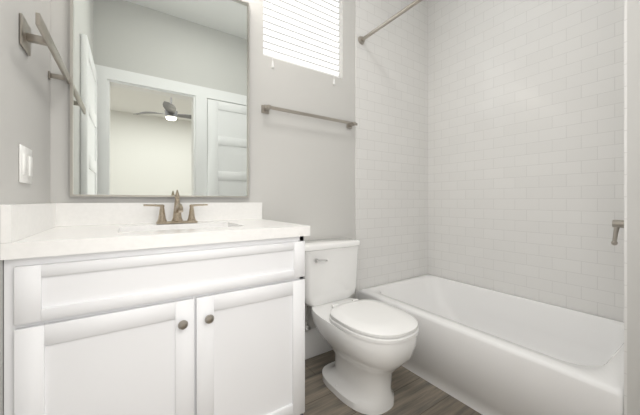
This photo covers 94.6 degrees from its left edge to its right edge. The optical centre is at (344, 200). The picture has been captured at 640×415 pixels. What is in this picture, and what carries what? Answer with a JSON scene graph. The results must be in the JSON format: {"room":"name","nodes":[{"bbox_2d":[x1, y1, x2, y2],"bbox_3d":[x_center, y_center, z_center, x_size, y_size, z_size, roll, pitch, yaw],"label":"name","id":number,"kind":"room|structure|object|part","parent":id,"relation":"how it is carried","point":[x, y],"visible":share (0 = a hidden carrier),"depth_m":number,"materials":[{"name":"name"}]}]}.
{"room":"bathroom","nodes":[
{"label":"bathroom","id":0,"kind":"room"},
{"bbox_2d":[0,0,50,414],"bbox_3d":[-0.730,-0.449,0.414,0.140,3.040,2.009,0,0,-36],"label":"wall","id":1,"kind":"structure","parent":0,"point":[25,101],"depth_m":0.93,"materials":[{"name":"grey paint"}]},
{"bbox_2d":[19,144,32,183],"bbox_3d":[-1.032,-0.115,0.955,0.010,0.117,0.125,0,0,-36],"label":"switch plate","id":2,"kind":"object","parent":1,"relation":"attached to","point":[25,165],"visible":0.98,"depth_m":0.94,"materials":[{"name":"white plastic"}]},
{"bbox_2d":[19,12,69,83],"bbox_3d":[-1.066,-0.531,1.050,0.066,0.095,0.535,0,0,-36],"label":"towel rail","id":3,"kind":"object","parent":1,"relation":"attached to","point":[27,38],"visible":0.98,"depth_m":0.95,"materials":[{"name":"silver metal"}]},
{"bbox_3d":[-1.026,-0.531,0.946,0.008,0.095,0.100,0,0,-36],"label":"plate","id":4,"kind":"part","parent":3,"relation":"part of","materials":[{"name":"silver metal"}]},
{"bbox_3d":[-1.003,-0.527,0.963,0.050,0.022,0.022,0,0,-36],"label":"post","id":5,"kind":"part","parent":3,"relation":"part of","materials":[{"name":"silver metal"}]},
{"bbox_3d":[-1.216,-0.527,1.253,0.052,0.018,0.014,0,0,-36],"label":"post","id":6,"kind":"part","parent":3,"relation":"part of","materials":[{"name":"silver metal"}]},
{"bbox_2d":[51,0,354,330],"bbox_3d":[-0.282,-0.449,2.070,2.815,3.040,0.140,0,0,-36],"label":"wall","id":7,"kind":"structure","parent":0,"point":[302,170],"depth_m":1.93,"materials":[{"name":"grey paint"}]},
{"bbox_2d":[49,202,262,226],"bbox_3d":[-0.883,0.061,1.532,0.928,0.102,0.020,0,0,-36],"label":"backsplash","id":8,"kind":"structure","parent":7,"relation":"attached to","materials":[{"name":"stone"}]},
{"bbox_2d":[70,0,248,197],"bbox_3d":[-0.887,-0.595,1.524,0.784,1.152,0.027,0,0,-36],"label":"mirror","id":9,"kind":"object","parent":7,"relation":"attached to","point":[159,98],"visible":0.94,"depth_m":1.49,"materials":[{"name":"clear glass"}]},
{"bbox_3d":[-1.200,-0.595,1.296,0.009,1.152,0.027,0,0,-36],"label":"frame","id":10,"kind":"part","parent":9,"relation":"part of","materials":[{"name":"silver metal"}]},
{"bbox_3d":[-0.887,-1.166,1.524,0.766,0.009,0.027,0,0,-36],"label":"frame","id":11,"kind":"part","parent":9,"relation":"part of","materials":[{"name":"silver metal"}]},
{"bbox_3d":[-0.887,-0.023,1.524,0.766,0.009,0.027,0,0,-36],"label":"frame","id":12,"kind":"part","parent":9,"relation":"part of","materials":[{"name":"silver metal"}]},
{"bbox_3d":[-0.574,-0.595,1.753,0.009,1.152,0.027,0,0,-36],"label":"frame","id":13,"kind":"part","parent":9,"relation":"part of","materials":[{"name":"silver metal"}]},
{"bbox_2d":[261,105,356,128],"bbox_3d":[-0.208,-0.566,1.992,0.713,0.048,0.074,0,0,-36],"label":"towel rail","id":14,"kind":"object","parent":7,"relation":"attached to","point":[265,109],"visible":1,"depth_m":1.92,"materials":[{"name":"silver metal"}]},
{"bbox_3d":[-0.491,-0.566,1.825,0.048,0.048,0.009,0,0,-36],"label":"plate","id":15,"kind":"part","parent":14,"relation":"part of","materials":[{"name":"silver metal"}]},
{"bbox_3d":[-0.469,-0.566,1.796,0.022,0.022,0.065,0,0,-36],"label":"post","id":16,"kind":"part","parent":14,"relation":"part of","materials":[{"name":"silver metal"}]},
{"bbox_3d":[0.037,-0.566,2.210,0.048,0.048,0.009,0,0,-36],"label":"plate","id":17,"kind":"part","parent":14,"relation":"part of","materials":[{"name":"silver metal"}]},
{"bbox_3d":[0.059,-0.566,2.180,0.022,0.022,0.065,0,0,-36],"label":"post","id":18,"kind":"part","parent":14,"relation":"part of","materials":[{"name":"silver metal"}]},
{"bbox_2d":[305,328,332,359],"bbox_3d":[-0.211,0.976,2.027,0.739,0.190,0.014,0,0,-36],"label":"baseboard","id":19,"kind":"structure","parent":7,"relation":"attached to","point":[316,343],"depth_m":2.02,"materials":[{"name":"white paint"}]},
{"bbox_2d":[355,0,427,298],"bbox_3d":[0.436,-0.449,2.502,0.865,3.040,0.008,0,0,-36],"label":"tile","id":20,"kind":"structure","parent":7,"relation":"attached to","point":[391,147],"depth_m":2.47,"materials":[{"name":"white tile"}]},
{"bbox_2d":[358,0,422,44],"bbox_3d":[0.572,-1.239,1.666,0.064,0.064,1.503,0,0,-36],"label":"rail","id":21,"kind":"object","parent":20,"relation":"attached to","point":[361,39],"visible":1,"depth_m":2.02,"materials":[{"name":"silver metal"}]},
{"bbox_2d":[304,350,481,414],"bbox_3d":[0.309,1.121,1.258,2.815,0.100,2.149,0,0,-36],"label":"floor","id":22,"kind":"structure","parent":0,"point":[414,394],"depth_m":1.60,"materials":[{"name":"brown wood"}]},
{"bbox_2d":[0,190,309,414],"bbox_3d":[-0.700,0.509,1.281,0.928,1.125,0.641,0,0,-36],"label":"bathroom vanity","id":23,"kind":"object","parent":22,"relation":"on","point":[177,307],"visible":1,"depth_m":1.01,"materials":[{"name":"white paint"}]},
{"bbox_3d":[-0.717,0.378,0.926,0.321,0.058,0.020,0,0,-36],"label":"door rail","id":24,"kind":"part","parent":23,"relation":"part of","materials":[{"name":"white paint"}]},
{"bbox_3d":[-0.720,0.645,0.930,0.327,0.482,0.010,0,0,-36],"label":"door panel","id":25,"kind":"part","parent":23,"relation":"part of","materials":[{"name":"white paint"}]},
{"bbox_2d":[0,219,309,260],"bbox_3d":[-0.709,0.134,1.293,0.928,0.044,0.612,0,0,-36],"label":"countertop","id":26,"kind":"structure","parent":23,"relation":"on","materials":[{"name":"stone"}]},
{"bbox_2d":[143,190,207,224],"bbox_3d":[-0.795,0.029,1.412,0.277,0.166,0.165,0,0,-36],"label":"faucet","id":27,"kind":"object","parent":26,"relation":"on","point":[177,219],"depth_m":1.44,"materials":[{"name":"brown metal"}]},
{"bbox_3d":[-0.540,0.258,1.062,0.784,0.095,0.010,0,0,-36],"label":"drawer panel","id":28,"kind":"part","parent":23,"relation":"part of","materials":[{"name":"white paint"}]},
{"bbox_3d":[-0.537,0.196,1.058,0.778,0.034,0.020,0,0,-36],"label":"drawer rail","id":29,"kind":"part","parent":23,"relation":"part of","materials":[{"name":"white paint"}]},
{"bbox_3d":[-0.537,0.319,1.058,0.778,0.034,0.020,0,0,-36],"label":"drawer rail","id":30,"kind":"part","parent":23,"relation":"part of","materials":[{"name":"white paint"}]},
{"bbox_3d":[-0.360,0.645,1.193,0.327,0.482,0.010,0,0,-36],"label":"door panel","id":31,"kind":"part","parent":23,"relation":"part of","materials":[{"name":"white paint"}]},
{"bbox_3d":[-0.357,0.378,1.189,0.321,0.058,0.020,0,0,-36],"label":"door rail","id":32,"kind":"part","parent":23,"relation":"part of","materials":[{"name":"white paint"}]},
{"bbox_3d":[-0.357,0.912,1.189,0.321,0.058,0.020,0,0,-36],"label":"door rail","id":33,"kind":"part","parent":23,"relation":"part of","materials":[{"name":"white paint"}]},
{"bbox_2d":[304,237,418,414],"bbox_3d":[0.056,0.669,1.712,0.436,0.805,0.836,0,0,-36],"label":"toilet","id":34,"kind":"object","parent":22,"relation":"on","point":[372,343],"visible":0.92,"depth_m":1.56,"materials":[{"name":"white ceramic"}]},
{"bbox_3d":[-0.232,0.826,1.912,0.032,0.034,0.025,0,0,-36],"label":"supply handle","id":35,"kind":"part","parent":34,"relation":"part of","materials":[{"name":"silver metal"}]},
{"bbox_3d":[-0.137,0.364,1.790,0.072,0.019,0.018,0,0,-36],"label":"lever arm","id":36,"kind":"part","parent":34,"relation":"part of"},
{"bbox_3d":[-0.118,0.483,1.951,0.416,0.357,0.202,0,0,-36],"label":"tank","id":37,"kind":"part","parent":34,"relation":"part of","materials":[{"name":"white ceramic"}]},
{"bbox_3d":[-0.117,0.285,1.950,0.436,0.038,0.220,0,0,-36],"label":"tank lid","id":38,"kind":"part","parent":34,"relation":"part of","materials":[{"name":"white ceramic"}]},
{"bbox_3d":[0.157,0.644,1.573,0.380,0.021,0.491,0,0,-36],"label":"seat","id":39,"kind":"part","parent":34,"relation":"part of","materials":[{"name":"white plastic"}]},
{"bbox_3d":[0.157,0.617,1.574,0.374,0.026,0.483,0,0,-36],"label":"lid","id":40,"kind":"part","parent":34,"relation":"part of","materials":[{"name":"white plastic"}]},
{"bbox_2d":[358,274,623,414],"bbox_3d":[0.882,0.875,1.892,0.843,0.393,1.500,0,0,-36],"label":"bathtub","id":41,"kind":"object","parent":22,"relation":"on","point":[483,351],"visible":0.88,"depth_m":1.64,"materials":[{"name":"white ceramic"}]},
{"bbox_2d":[627,0,639,414],"bbox_3d":[1.436,-0.449,1.139,0.855,3.040,0.349,0,0,-36],"label":"wall","id":42,"kind":"structure","parent":0,"point":[633,207],"depth_m":1.01,"materials":[{"name":"grey paint"}]},
{"bbox_2d":[624,0,626,414],"bbox_3d":[1.328,-0.449,1.281,0.847,3.040,0.008,0,0,-36],"label":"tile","id":43,"kind":"structure","parent":42,"relation":"attached to","point":[625,207],"depth_m":1.03,"materials":[{"name":"white tile"}]},
{"bbox_2d":[611,220,623,244],"bbox_3d":[1.286,0.115,1.331,0.170,0.187,0.122,0,0,-36],"label":"shower valve","id":44,"kind":"object","parent":43,"relation":"attached to","point":[617,225],"visible":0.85,"depth_m":1.36,"materials":[{"name":"silver metal"}]},
{"bbox_3d":[1.261,0.151,1.366,0.022,0.082,0.029,0,0,-36],"label":"lever","id":45,"kind":"part","parent":44,"relation":"part of","materials":[{"name":"silver metal"}]},
{"bbox_3d":[1.274,0.106,1.349,0.036,0.036,0.065,0,0,-36],"label":"stem","id":46,"kind":"part","parent":44,"relation":"part of","materials":[{"name":"silver metal"}]},
{"bbox_3d":[-0.299,-1.874,2.058,0.606,0.190,0.140,0,0,-36],"label":"wall","id":47,"kind":"structure","parent":0,"visible":0},
{"bbox_2d":[263,0,339,84],"bbox_3d":[-0.276,-1.308,2.027,0.598,0.937,0.086,0,0,-36],"label":"window blind","id":48,"kind":"object","parent":47,"relation":"attached to","point":[303,33],"visible":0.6,"depth_m":2.04,"materials":[{"name":"white paint"}]},
{"bbox_3d":[-0.457,-1.305,1.861,0.002,0.847,0.018,0,0,-36],"label":"cord","id":49,"kind":"part","parent":48,"relation":"part of","materials":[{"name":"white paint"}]},
{"bbox_3d":[-0.080,-1.305,2.136,0.002,0.847,0.018,0,0,-36],"label":"cord","id":50,"kind":"part","parent":48,"relation":"part of","materials":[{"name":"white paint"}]},
{"bbox_3d":[1.432,-0.449,1.990,0.140,3.040,2.009,0,0,-36],"label":"wall","id":51,"kind":"structure","parent":0,"visible":0},
{"bbox_2d":[428,0,623,321],"bbox_3d":[1.230,-0.449,2.140,0.008,3.040,1.512,0,0,-36],"label":"tile","id":52,"kind":"structure","parent":51,"relation":"attached to","point":[525,148],"depth_m":2.05,"materials":[{"name":"white tile"}]}
]}

